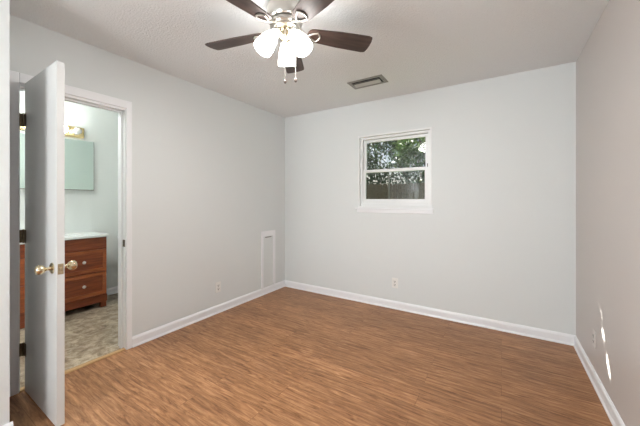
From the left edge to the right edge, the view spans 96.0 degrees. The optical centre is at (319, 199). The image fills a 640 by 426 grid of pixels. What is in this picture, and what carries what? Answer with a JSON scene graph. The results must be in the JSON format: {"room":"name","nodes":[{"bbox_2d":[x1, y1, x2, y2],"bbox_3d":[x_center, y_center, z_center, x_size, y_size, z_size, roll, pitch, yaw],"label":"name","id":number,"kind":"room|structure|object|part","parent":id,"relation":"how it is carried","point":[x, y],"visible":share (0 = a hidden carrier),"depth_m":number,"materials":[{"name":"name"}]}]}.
{"room":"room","nodes":[
{"label":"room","id":0,"kind":"room"},
{"bbox_2d":[0,0,9,425],"bbox_3d":[-2.663,0.036,0.312,0.480,2.440,3.130,0,0,32],"label":"wall","id":1,"kind":"structure","parent":0,"point":[4,4],"depth_m":1.49,"materials":[{"name":"white paint"}]},
{"bbox_2d":[3,421,12,425],"bbox_3d":[-2.417,1.212,0.235,0.020,0.088,3.022,0,0,32],"label":"baseboard","id":2,"kind":"structure","parent":1,"relation":"attached to","point":[11,422],"depth_m":1.50,"materials":[{"name":"white paint"}]},
{"bbox_2d":[20,91,117,287],"bbox_3d":[-3.088,0.036,3.428,0.120,2.440,2.430,0,0,32],"label":"wall","id":3,"kind":"structure","parent":0,"point":[96,210],"depth_m":3.70,"materials":[{"name":"white paint"}]},
{"bbox_2d":[20,125,83,138],"bbox_3d":[-3.026,-0.811,3.271,0.151,0.125,0.590,0,0,32],"label":"vanity light","id":4,"kind":"object","parent":3,"relation":"attached to","point":[70,131],"visible":0.3,"depth_m":3.42,"materials":[{"name":"gold metal"}]},
{"bbox_2d":[72,128,81,134],"bbox_3d":[-2.895,-0.815,3.436,0.098,0.080,0.080,0,0,32],"label":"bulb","id":5,"kind":"object","parent":4,"relation":"attached to","point":[75,131],"depth_m":3.42,"materials":[{"name":"white glass"}]},
{"bbox_2d":[20,132,93,190],"bbox_3d":[-3.038,-0.416,3.349,0.048,0.606,0.670,0,0,32],"label":"mirror","id":6,"kind":"object","parent":3,"relation":"attached to","point":[79,155],"visible":0.49,"depth_m":3.47,"materials":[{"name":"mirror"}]},
{"bbox_2d":[107,286,117,294],"bbox_3d":[-3.029,1.212,3.391,0.020,0.088,2.190,0,0,32],"label":"baseboard","id":7,"kind":"structure","parent":3,"relation":"attached to","point":[113,290],"depth_m":3.82,"materials":[{"name":"white paint"}]},
{"bbox_2d":[10,15,284,391],"bbox_3d":[-1.290,0.036,3.055,0.120,2.440,2.975,0,0,32],"label":"wall","id":8,"kind":"structure","parent":0,"point":[208,166],"depth_m":2.88,"materials":[{"name":"white paint"}]},
{"bbox_2d":[19,61,76,425],"bbox_3d":[-1.682,0.244,1.749,0.604,2.013,0.183,0,0,32],"label":"door","id":9,"kind":"structure","parent":8,"relation":"in","point":[43,119],"depth_m":1.67,"materials":[{"name":"white paint"}]},
{"bbox_3d":[-1.516,0.384,1.580,0.062,0.062,0.074,0,0,32],"label":"knob","id":10,"kind":"part","parent":9,"relation":"part of","materials":[{"name":"gold metal"}]},
{"bbox_3d":[-1.433,0.384,1.592,0.002,0.058,0.025,0,0,32],"label":"latch plate","id":11,"kind":"part","parent":9,"relation":"part of","materials":[{"name":"gold metal"}]},
{"bbox_3d":[-1.458,0.384,1.672,0.062,0.062,0.074,0,0,32],"label":"knob","id":12,"kind":"part","parent":9,"relation":"part of","materials":[{"name":"gold metal"}]},
{"bbox_2d":[10,70,131,396],"bbox_3d":[-1.862,0.216,2.137,0.140,2.080,0.800,0,0,32],"label":"door frame","id":13,"kind":"structure","parent":8,"relation":"attached to","point":[16,78],"depth_m":2.28,"materials":[{"name":"white paint"}]},
{"bbox_2d":[132,280,284,347],"bbox_3d":[-1.048,1.212,3.309,0.020,0.088,2.047,0,0,32],"label":"baseboard","id":14,"kind":"structure","parent":8,"relation":"attached to","point":[147,336],"depth_m":2.98,"materials":[{"name":"white paint"}]},
{"bbox_2d":[215,281,220,292],"bbox_3d":[-1.128,0.972,3.192,0.009,0.114,0.070,0,0,32],"label":"electrical outlet","id":15,"kind":"object","parent":8,"relation":"attached to","point":[218,284],"visible":1,"depth_m":3.19,"materials":[{"name":"white plastic"}]},
{"bbox_2d":[261,230,274,288],"bbox_3d":[-0.694,0.793,3.876,0.014,0.745,0.270,0,0,32],"label":"access panel","id":16,"kind":"object","parent":8,"relation":"attached to","point":[267,237],"visible":1,"depth_m":3.86,"materials":[{"name":"white paint"}]},
{"bbox_2d":[10,0,608,117],"bbox_3d":[-1.447,-1.259,1.304,5.162,0.150,6.105,0,0,32],"label":"ceiling","id":17,"kind":"structure","parent":0,"point":[416,45],"depth_m":2.14,"materials":[{"name":"white paint"}]},
{"bbox_2d":[205,0,371,83],"bbox_3d":[-0.233,-0.936,1.734,1.083,0.496,1.065,0,0,32],"label":"ceiling fan","id":18,"kind":"object","parent":17,"relation":"hanging from","point":[285,18],"visible":1,"depth_m":1.72,"materials":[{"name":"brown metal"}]},
{"bbox_3d":[-0.537,-1.023,1.867,0.425,0.036,0.140,0,0,20],"label":"blade","id":19,"kind":"part","parent":18,"relation":"part of","materials":[{"name":"brown wood"}]},
{"bbox_3d":[-0.421,-1.023,1.475,0.140,0.036,0.425,0,0,38],"label":"blade","id":20,"kind":"part","parent":18,"relation":"part of","materials":[{"name":"brown wood"}]},
{"bbox_3d":[-0.321,-0.929,1.694,0.119,0.165,0.137,0,0,32],"label":"lamp shade","id":21,"kind":"part","parent":18,"relation":"part of","materials":[{"name":"white glass"}]},
{"bbox_3d":[-0.216,-0.925,1.862,0.118,0.166,0.127,0,0,32],"label":"lamp shade","id":22,"kind":"part","parent":18,"relation":"part of","materials":[{"name":"white glass"}]},
{"bbox_3d":[-0.200,-1.023,2.098,0.140,0.036,0.425,0,0,2],"label":"blade","id":23,"kind":"part","parent":18,"relation":"part of","materials":[{"name":"brown wood"}]},
{"bbox_3d":[-0.114,-0.929,1.694,0.144,0.165,0.112,0,0,32],"label":"lamp shade","id":24,"kind":"part","parent":18,"relation":"part of","materials":[{"name":"white glass"}]},
{"bbox_3d":[-0.012,-1.023,1.464,0.140,0.036,0.425,0,0,-34],"label":"blade","id":25,"kind":"part","parent":18,"relation":"part of","materials":[{"name":"brown wood"}]},
{"bbox_3d":[0.124,-1.023,1.850,0.425,0.036,0.140,0,0,-16],"label":"blade","id":26,"kind":"part","parent":18,"relation":"part of","materials":[{"name":"brown wood"}]},
{"bbox_2d":[347,74,387,88],"bbox_3d":[0.479,-1.172,2.903,0.366,0.023,0.198,0,0,32],"label":"ceiling vent","id":27,"kind":"object","parent":17,"relation":"in","point":[379,79],"visible":1,"depth_m":2.88,"materials":[{"name":"grey metal"}]},
{"bbox_2d":[10,287,611,425],"bbox_3d":[-1.447,1.306,1.304,5.162,0.100,6.105,0,0,32],"label":"floor","id":28,"kind":"structure","parent":0,"point":[285,356],"depth_m":2.08,"materials":[{"name":"laminate"}]},
{"bbox_2d":[20,237,106,328],"bbox_3d":[-2.872,0.846,3.185,0.450,0.820,0.749,0,0,32],"label":"vanity cabinet","id":29,"kind":"object","parent":28,"relation":"on","point":[85,285],"visible":0.43,"depth_m":3.20,"materials":[{"name":"brown wood"}]},
{"bbox_3d":[-2.920,1.225,2.812,0.052,0.062,0.055,0,0,32],"label":"leg","id":30,"kind":"part","parent":29,"relation":"part of","materials":[{"name":"brown wood"}]},
{"bbox_3d":[-2.829,0.970,2.891,0.020,0.258,0.273,0,0,32],"label":"drawer","id":31,"kind":"part","parent":29,"relation":"part of","materials":[{"name":"brown wood"}]},
{"bbox_3d":[-2.829,0.702,2.891,0.020,0.251,0.273,0,0,32],"label":"drawer","id":32,"kind":"part","parent":29,"relation":"part of","materials":[{"name":"brown wood"}]},
{"bbox_2d":[20,232,108,244],"bbox_3d":[-2.889,0.418,3.194,0.464,0.033,0.771,0,0,32],"label":"countertop","id":33,"kind":"structure","parent":29,"relation":"on","point":[82,235],"depth_m":3.28,"materials":[{"name":"white stone"}]},
{"bbox_3d":[-2.636,0.970,3.206,0.012,0.182,0.361,0,0,32],"label":"drawer panel","id":34,"kind":"part","parent":29,"relation":"part of","materials":[{"name":"brown wood"}]},
{"bbox_3d":[-2.636,0.702,3.206,0.012,0.175,0.361,0,0,32],"label":"drawer panel","id":35,"kind":"part","parent":29,"relation":"part of","materials":[{"name":"brown wood"}]},
{"bbox_3d":[-2.632,0.970,3.204,0.020,0.258,0.437,0,0,32],"label":"drawer","id":36,"kind":"part","parent":29,"relation":"part of","materials":[{"name":"brown wood"}]},
{"bbox_3d":[-2.632,0.702,3.204,0.020,0.251,0.437,0,0,32],"label":"drawer","id":37,"kind":"part","parent":29,"relation":"part of","materials":[{"name":"brown wood"}]},
{"bbox_3d":[-2.556,1.225,3.390,0.052,0.062,0.055,0,0,32],"label":"leg","id":38,"kind":"part","parent":29,"relation":"part of","materials":[{"name":"brown wood"}]},
{"bbox_2d":[20,348,125,391],"bbox_3d":[-1.804,1.250,2.150,0.044,0.012,0.621,0,0,32],"label":"threshold strip","id":39,"kind":"object","parent":28,"relation":"on","point":[121,349],"visible":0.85,"depth_m":2.21,"materials":[{"name":"brown wood"}]},
{"bbox_2d":[285,62,575,334],"bbox_3d":[0.926,0.036,3.346,3.322,2.440,0.120,0,0,32],"label":"wall","id":40,"kind":"structure","parent":0,"point":[498,241],"depth_m":2.95,"materials":[{"name":"white paint"}]},
{"bbox_2d":[355,127,433,213],"bbox_3d":[0.859,-0.312,3.372,0.920,0.937,0.148,0,0,32],"label":"window","id":41,"kind":"structure","parent":40,"relation":"in","point":[413,206],"depth_m":3.34,"materials":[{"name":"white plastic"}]},
{"bbox_3d":[0.835,0.108,3.334,0.920,0.017,0.058,0,0,32],"label":"sill","id":42,"kind":"part","parent":41,"relation":"part of","materials":[{"name":"white paint"}]},
{"bbox_3d":[0.866,-0.159,3.375,0.768,0.408,0.024,0,0,32],"label":"sash","id":43,"kind":"part","parent":41,"relation":"part of","materials":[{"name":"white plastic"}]},
{"bbox_3d":[0.880,-0.530,3.399,0.768,0.404,0.024,0,0,32],"label":"sash","id":44,"kind":"part","parent":41,"relation":"part of","materials":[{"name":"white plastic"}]},
{"bbox_2d":[392,278,397,287],"bbox_3d":[0.861,0.961,3.311,0.070,0.114,0.009,0,0,32],"label":"electrical outlet","id":45,"kind":"object","parent":40,"relation":"attached to","point":[394,280],"visible":1,"depth_m":3.31,"materials":[{"name":"white plastic"}]},
{"bbox_2d":[285,280,575,345],"bbox_3d":[0.838,1.212,3.319,3.202,0.088,0.020,0,0,32],"label":"baseboard","id":46,"kind":"structure","parent":40,"relation":"attached to","point":[558,337],"depth_m":3.00,"materials":[{"name":"white paint"}]},
{"bbox_2d":[576,0,639,425],"bbox_3d":[0.655,0.036,-0.090,0.120,2.440,5.985,0,0,32],"label":"wall","id":47,"kind":"structure","parent":0,"point":[608,64],"depth_m":1.66,"materials":[{"name":"grey paint"}]},
{"bbox_2d":[593,329,595,348],"bbox_3d":[1.877,0.954,1.973,0.009,0.114,0.070,0,0,32],"label":"electrical outlet","id":48,"kind":"object","parent":47,"relation":"attached to","point":[594,332],"visible":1,"depth_m":1.96,"materials":[{"name":"white plastic"}]},
{"bbox_2d":[573,336,624,425],"bbox_3d":[0.627,1.212,-0.002,0.020,0.088,5.865,0,0,32],"label":"baseboard","id":49,"kind":"structure","parent":47,"relation":"attached to","point":[613,415],"depth_m":1.84,"materials":[{"name":"white paint"}]},
{"label":"outside","id":50,"kind":"structure","parent":0,"visible":0},
{"bbox_3d":[7.328,1.706,21.020,50.000,0.200,36.615,0,0,32],"label":"ground","id":51,"kind":"structure","parent":50,"visible":0},
{"bbox_2d":[366,142,382,183],"bbox_3d":[1.015,-1.044,10.618,2.907,5.309,1.849,0,0,32],"label":"tree","id":52,"kind":"object","parent":51,"relation":"on","point":[375,143],"visible":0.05,"depth_m":10.07,"materials":[{"name":"green plant"}]},
{"bbox_2d":[388,175,389,198],"bbox_3d":[1.786,0.481,7.443,0.036,2.250,0.036,0,0,32],"label":"metal pole","id":53,"kind":"object","parent":51,"relation":"on","point":[388,175],"visible":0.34,"depth_m":7.43,"materials":[{"name":"grey"}]},
{"bbox_2d":[366,183,424,198],"bbox_3d":[1.689,0.566,8.202,18.117,2.079,0.162,0,0,32],"label":"wooden fence","id":54,"kind":"object","parent":51,"relation":"on","point":[410,190],"visible":0.06,"depth_m":7.97,"materials":[{"name":"grey wood"}]},
{"bbox_3d":[1.659,-0.239,8.264,18.000,0.090,0.043,0,0,32],"label":"rail","id":55,"kind":"part","parent":54,"relation":"part of","materials":[{"name":"grey wood"}]},
{"bbox_2d":[366,161,425,198],"bbox_3d":[1.923,0.158,8.667,9.972,2.570,0.724,0,0,32],"label":"hedge","id":56,"kind":"object","parent":51,"relation":"on","point":[378,175],"visible":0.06,"depth_m":8.44,"materials":[{"name":"green plant"}]},
{"bbox_2d":[367,137,424,186],"bbox_3d":[3.624,-1.692,12.235,4.108,6.603,2.402,0,0,32],"label":"tree","id":57,"kind":"object","parent":51,"relation":"on","point":[385,143],"visible":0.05,"depth_m":12.51,"materials":[{"name":"green plant"}]},
{"bbox_2d":[392,137,425,182],"bbox_3d":[3.384,-0.842,9.123,2.298,4.903,1.814,0,0,32],"label":"tree","id":58,"kind":"object","parent":51,"relation":"on","point":[409,152],"visible":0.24,"depth_m":9.06,"materials":[{"name":"green plant"}]}
]}

